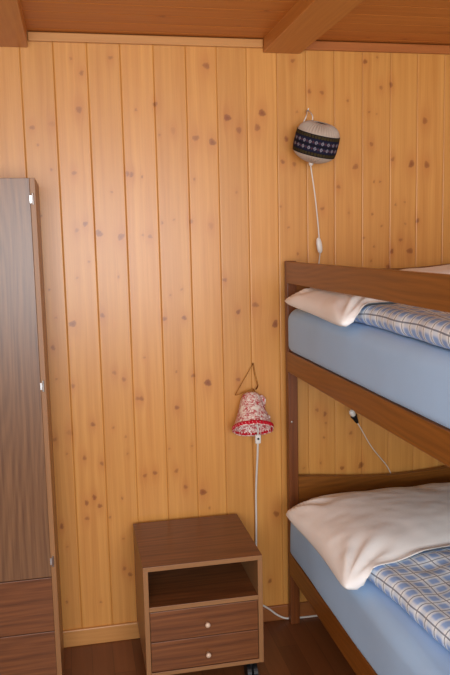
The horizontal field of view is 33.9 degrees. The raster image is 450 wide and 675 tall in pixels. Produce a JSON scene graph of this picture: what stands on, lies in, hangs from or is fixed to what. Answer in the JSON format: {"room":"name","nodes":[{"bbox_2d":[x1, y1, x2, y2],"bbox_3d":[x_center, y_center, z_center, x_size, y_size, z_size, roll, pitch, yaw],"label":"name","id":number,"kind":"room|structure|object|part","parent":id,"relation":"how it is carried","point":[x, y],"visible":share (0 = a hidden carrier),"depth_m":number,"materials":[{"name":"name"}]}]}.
{"room":"bedroom","nodes":[
{"label":"bedroom","id":0,"kind":"room"},
{"bbox_2d":[64,617,355,674],"bbox_3d":[0.043,1.397,1.067,3.070,0.050,3.760,-3,8,-11],"label":"floor","id":1,"kind":"structure","parent":0,"point":[306,647],"depth_m":2.69,"materials":[{"name":"brown wood"}]},
{"bbox_2d":[0,178,63,674],"bbox_3d":[-0.980,0.361,2.407,0.804,1.702,0.287,-3,8,-11],"label":"wardrobe","id":2,"kind":"object","parent":1,"relation":"on","point":[31,625],"visible":1,"depth_m":2.35,"materials":[{"name":"brown wood"}]},
{"bbox_3d":[-0.773,0.156,2.292,0.391,1.276,0.017,-3,8,-11],"label":"door","id":3,"kind":"part","parent":2,"relation":"part of","materials":[{"name":"brown wood"}]},
{"bbox_3d":[-0.757,0.882,2.387,0.391,0.184,0.017,-3,8,-11],"label":"drawer","id":4,"kind":"part","parent":2,"relation":"part of","materials":[{"name":"brown wood"}]},
{"bbox_3d":[-0.752,1.069,2.412,0.391,0.187,0.017,-3,8,-11],"label":"drawer","id":5,"kind":"part","parent":2,"relation":"part of","materials":[{"name":"brown wood"}]},
{"bbox_3d":[-0.595,0.341,2.488,0.016,1.702,0.280,-3,8,-11],"label":"panel","id":6,"kind":"part","parent":2,"relation":"part of","materials":[{"name":"brown wood"}]},
{"bbox_2d":[133,514,263,674],"bbox_3d":[-0.102,0.937,2.607,0.394,0.466,0.408,-3,8,-11],"label":"nightstand","id":7,"kind":"object","parent":1,"relation":"on","point":[199,581],"visible":1,"depth_m":2.46,"materials":[{"name":"brown wood"}]},
{"bbox_3d":[-0.290,0.909,2.575,0.016,0.362,0.386,-3,8,-11],"label":"panel","id":8,"kind":"part","parent":7,"relation":"part of","materials":[{"name":"brown wood"}]},
{"bbox_3d":[-0.109,0.713,2.588,0.394,0.016,0.386,-3,8,-11],"label":"panel","id":9,"kind":"part","parent":7,"relation":"part of","materials":[{"name":"brown wood"}]},
{"bbox_2d":[148,562,257,612],"bbox_3d":[-0.105,0.850,2.603,0.362,0.016,0.379,-3,8,-11],"label":"shelf","id":10,"kind":"object","parent":7,"relation":"attached to","point":[229,585],"depth_m":2.50,"materials":[{"name":"brown wood"}]},
{"bbox_3d":[-0.068,0.933,2.436,0.360,0.102,0.016,-3,8,-11],"label":"drawer","id":11,"kind":"part","parent":7,"relation":"part of","materials":[{"name":"brown wood"}]},
{"bbox_3d":[-0.100,1.073,2.632,0.362,0.014,0.380,-3,8,-11],"label":"panel","id":12,"kind":"part","parent":7,"relation":"part of","materials":[{"name":"brown wood"}]},
{"bbox_3d":[-0.065,1.036,2.450,0.360,0.101,0.016,-3,8,-11],"label":"drawer","id":13,"kind":"part","parent":7,"relation":"part of","materials":[{"name":"brown wood"}]},
{"bbox_3d":[0.081,0.891,2.650,0.016,0.362,0.386,-3,8,-11],"label":"panel","id":14,"kind":"part","parent":7,"relation":"part of","materials":[{"name":"brown wood"}]},
{"bbox_2d":[263,605,317,618],"bbox_3d":[0.285,1.074,2.930,0.430,0.094,0.011,-3,8,-11],"label":"power cable","id":15,"kind":"object","parent":1,"relation":"on","point":[268,608],"visible":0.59,"depth_m":2.92,"materials":[{"name":"white plastic"}]},
{"bbox_2d":[285,261,449,674],"bbox_3d":[0.876,0.523,1.931,0.894,1.420,2.038,-3,8,-11],"label":"bunk bed","id":16,"kind":"object","parent":1,"relation":"on","point":[426,290],"visible":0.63,"depth_m":2.30,"materials":[{"name":"brown wood"}]},
{"bbox_3d":[0.258,0.420,2.820,0.037,1.420,0.034,-3,8,-11],"label":"post","id":17,"kind":"part","parent":16,"relation":"part of","materials":[{"name":"brown wood"}]},
{"bbox_3d":[0.459,0.997,1.907,0.022,0.089,1.962,-3,8,-11],"label":"rail","id":18,"kind":"part","parent":16,"relation":"part of","materials":[{"name":"brown wood"}]},
{"bbox_3d":[0.434,-0.119,1.760,0.022,0.079,1.962,-3,8,-11],"label":"guard rail","id":19,"kind":"part","parent":16,"relation":"part of","materials":[{"name":"brown wood"}]},
{"bbox_3d":[0.441,0.210,1.804,0.022,0.078,1.962,-3,8,-11],"label":"rail","id":20,"kind":"part","parent":16,"relation":"part of","materials":[{"name":"brown wood"}]},
{"bbox_2d":[288,309,449,428],"bbox_3d":[0.855,0.068,1.875,0.897,0.166,1.954,-3,8,-11],"label":"mattress","id":21,"kind":"object","parent":16,"relation":"on","point":[412,373],"visible":0.69,"depth_m":1.89,"materials":[{"name":"blue fabric"}]},
{"bbox_2d":[285,264,449,326],"bbox_3d":[0.677,-0.166,2.429,0.880,0.156,0.660,-3,8,-11],"label":"pillow","id":22,"kind":"object","parent":21,"relation":"on","point":[340,309],"visible":0.41,"depth_m":2.22,"materials":[{"name":"fabric"}]},
{"bbox_2d":[354,303,449,348],"bbox_3d":[0.904,-0.030,1.584,0.883,0.098,1.350,-3,8,-11],"label":"duvet","id":23,"kind":"object","parent":21,"relation":"on","point":[430,326],"visible":0.69,"depth_m":1.80,"materials":[{"name":"fabric"}]},
{"bbox_2d":[349,409,390,472],"bbox_3d":[0.572,0.414,2.873,0.213,0.297,0.028,-5,8,-27],"label":"lamp","id":24,"kind":"object","parent":16,"relation":"hanging from","point":[353,415],"visible":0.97,"depth_m":2.81,"materials":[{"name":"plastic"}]},
{"bbox_3d":[0.485,0.288,2.814,0.023,0.028,0.023,-31,12,-6],"label":"bulb","id":25,"kind":"part","parent":24,"relation":"part of","materials":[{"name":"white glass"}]},
{"bbox_2d":[351,414,358,423],"bbox_3d":[0.499,0.312,2.820,0.027,0.033,0.027,-31,12,-6],"label":"socket","id":26,"kind":"object","parent":24,"relation":"attached to","point":[354,416],"depth_m":2.81,"materials":[{"name":"black plastic"}]},
{"bbox_3d":[0.585,0.439,2.886,0.182,0.243,0.011,-6,9,-32],"label":"cord","id":27,"kind":"part","parent":24,"relation":"part of","materials":[{"name":"white plastic"}]},
{"bbox_2d":[290,523,449,674],"bbox_3d":[0.873,0.835,1.976,0.896,0.194,1.954,-3,8,-11],"label":"mattress","id":28,"kind":"object","parent":16,"relation":"on","point":[386,635],"visible":0.38,"depth_m":2.04,"materials":[{"name":"blue fabric"}]},
{"bbox_2d":[286,482,449,589],"bbox_3d":[0.699,0.607,2.513,0.954,0.120,0.589,-4,8,-19],"label":"pillow","id":29,"kind":"object","parent":28,"relation":"on","point":[355,533],"visible":0.99,"depth_m":2.34,"materials":[{"name":"fabric"}]},
{"bbox_2d":[368,547,449,651],"bbox_3d":[0.941,0.720,1.687,0.842,0.102,1.350,-3,8,-11],"label":"duvet","id":30,"kind":"object","parent":28,"relation":"on","point":[419,583],"visible":0.8,"depth_m":2.02,"materials":[{"name":"fabric"}]},
{"bbox_3d":[0.663,-0.140,2.834,0.815,0.310,0.024,-3,8,-11],"label":"headboard","id":31,"kind":"part","parent":16,"relation":"part of","materials":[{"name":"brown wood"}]},
{"bbox_3d":[0.681,0.659,2.940,0.815,0.296,0.024,-3,8,-11],"label":"headboard","id":32,"kind":"part","parent":16,"relation":"part of","materials":[{"name":"brown wood"}]},
{"bbox_2d":[0,33,449,629],"bbox_3d":[-0.356,0.048,2.720,3.070,2.212,0.055,-3,8,-11],"label":"wall","id":33,"kind":"structure","parent":0,"point":[176,196],"depth_m":2.72,"materials":[{"name":"brown wood"}]},
{"bbox_2d":[27,32,262,47],"bbox_3d":[-0.264,-1.031,2.560,0.814,0.029,0.016,-3,8,-11],"label":"trim","id":34,"kind":"structure","parent":33,"relation":"attached to","point":[32,36],"depth_m":2.55,"materials":[{"name":"brown wood"}]},
{"bbox_2d":[63,601,315,647],"bbox_3d":[-0.324,1.117,2.822,3.068,0.066,0.012,-3,8,-11],"label":"baseboard","id":35,"kind":"structure","parent":33,"relation":"attached to","point":[122,631],"depth_m":2.80,"materials":[{"name":"brown wood"}]},
{"bbox_2d":[232,363,273,545],"bbox_3d":[0.106,0.578,2.759,0.154,0.951,0.166,-3,8,-11],"label":"wall lamp","id":36,"kind":"object","parent":33,"relation":"attached to","point":[252,419],"visible":0.99,"depth_m":2.73,"materials":[{"name":"red fabric"}]},
{"bbox_3d":[0.101,0.276,2.740,0.154,0.144,0.152,2,-24,-12],"label":"lamp shade","id":37,"kind":"part","parent":36,"relation":"part of","materials":[{"name":"fabric"}]},
{"bbox_3d":[0.104,0.332,2.715,0.155,0.015,0.154,2,-24,-12],"label":"braid trim","id":38,"kind":"part","parent":36,"relation":"part of","materials":[{"name":"red fabric"}]},
{"bbox_3d":[0.121,0.715,2.816,0.021,0.664,0.076,-3,8,-11],"label":"cord","id":39,"kind":"part","parent":36,"relation":"part of","materials":[{"name":"white plastic"}]},
{"bbox_2d":[255,434,260,443],"bbox_3d":[0.122,0.376,2.736,0.021,0.034,0.014,-3,8,-11],"label":"switch","id":40,"kind":"object","parent":36,"relation":"attached to","point":[257,437],"depth_m":2.73,"materials":[{"name":"white plastic"}]},
{"bbox_2d":[293,108,339,263],"bbox_3d":[0.331,-0.494,2.665,0.171,0.671,0.160,6,10,43],"label":"hanging lamp","id":41,"kind":"object","parent":33,"relation":"hanging from","point":[315,142],"visible":1,"depth_m":2.58,"materials":[{"name":"fabric"}]},
{"bbox_3d":[0.331,-0.493,2.706,0.007,0.270,0.057,5,10,42],"label":"cord","id":42,"kind":"part","parent":41,"relation":"part of","materials":[{"name":"white plastic"}]},
{"bbox_3d":[0.326,-0.696,2.639,0.157,0.141,0.157,7,24,-13],"label":"lamp shade","id":43,"kind":"part","parent":41,"relation":"part of","materials":[{"name":"fabric"}]},
{"bbox_2d":[316,238,321,252],"bbox_3d":[0.351,-0.343,2.746,0.021,0.058,0.015,-11,9,-10],"label":"switch","id":44,"kind":"object","parent":41,"relation":"attached to","point":[318,241],"depth_m":2.74,"materials":[{"name":"white plastic"}]},
{"bbox_2d":[305,41,449,54],"bbox_3d":[0.703,-1.078,2.755,0.874,0.031,0.016,-3,8,-11],"label":"trim","id":45,"kind":"structure","parent":33,"relation":"attached to","point":[317,45],"depth_m":2.72,"materials":[{"name":"brown wood"}]},
{"bbox_2d":[20,0,449,44],"bbox_3d":[-0.008,-0.850,0.772,3.070,0.060,3.760,-3,8,-11],"label":"ceiling","id":46,"kind":"structure","parent":0,"point":[427,22],"depth_m":2.39,"materials":[{"name":"brown wood"}]},
{"bbox_2d":[0,0,27,46],"bbox_3d":[-0.898,-0.748,0.569,1.235,0.055,3.698,-3,8,-11],"label":"beam","id":47,"kind":"structure","parent":46,"relation":"attached to","point":[13,31],"depth_m":2.24,"materials":[{"name":"brown wood"}]},
{"bbox_2d":[263,0,363,53],"bbox_3d":[0.576,-0.823,0.865,0.140,0.050,3.698,-3,8,-11],"label":"beam","id":48,"kind":"structure","parent":46,"relation":"attached to","point":[306,21],"depth_m":2.33,"materials":[{"name":"brown wood"}]}
]}

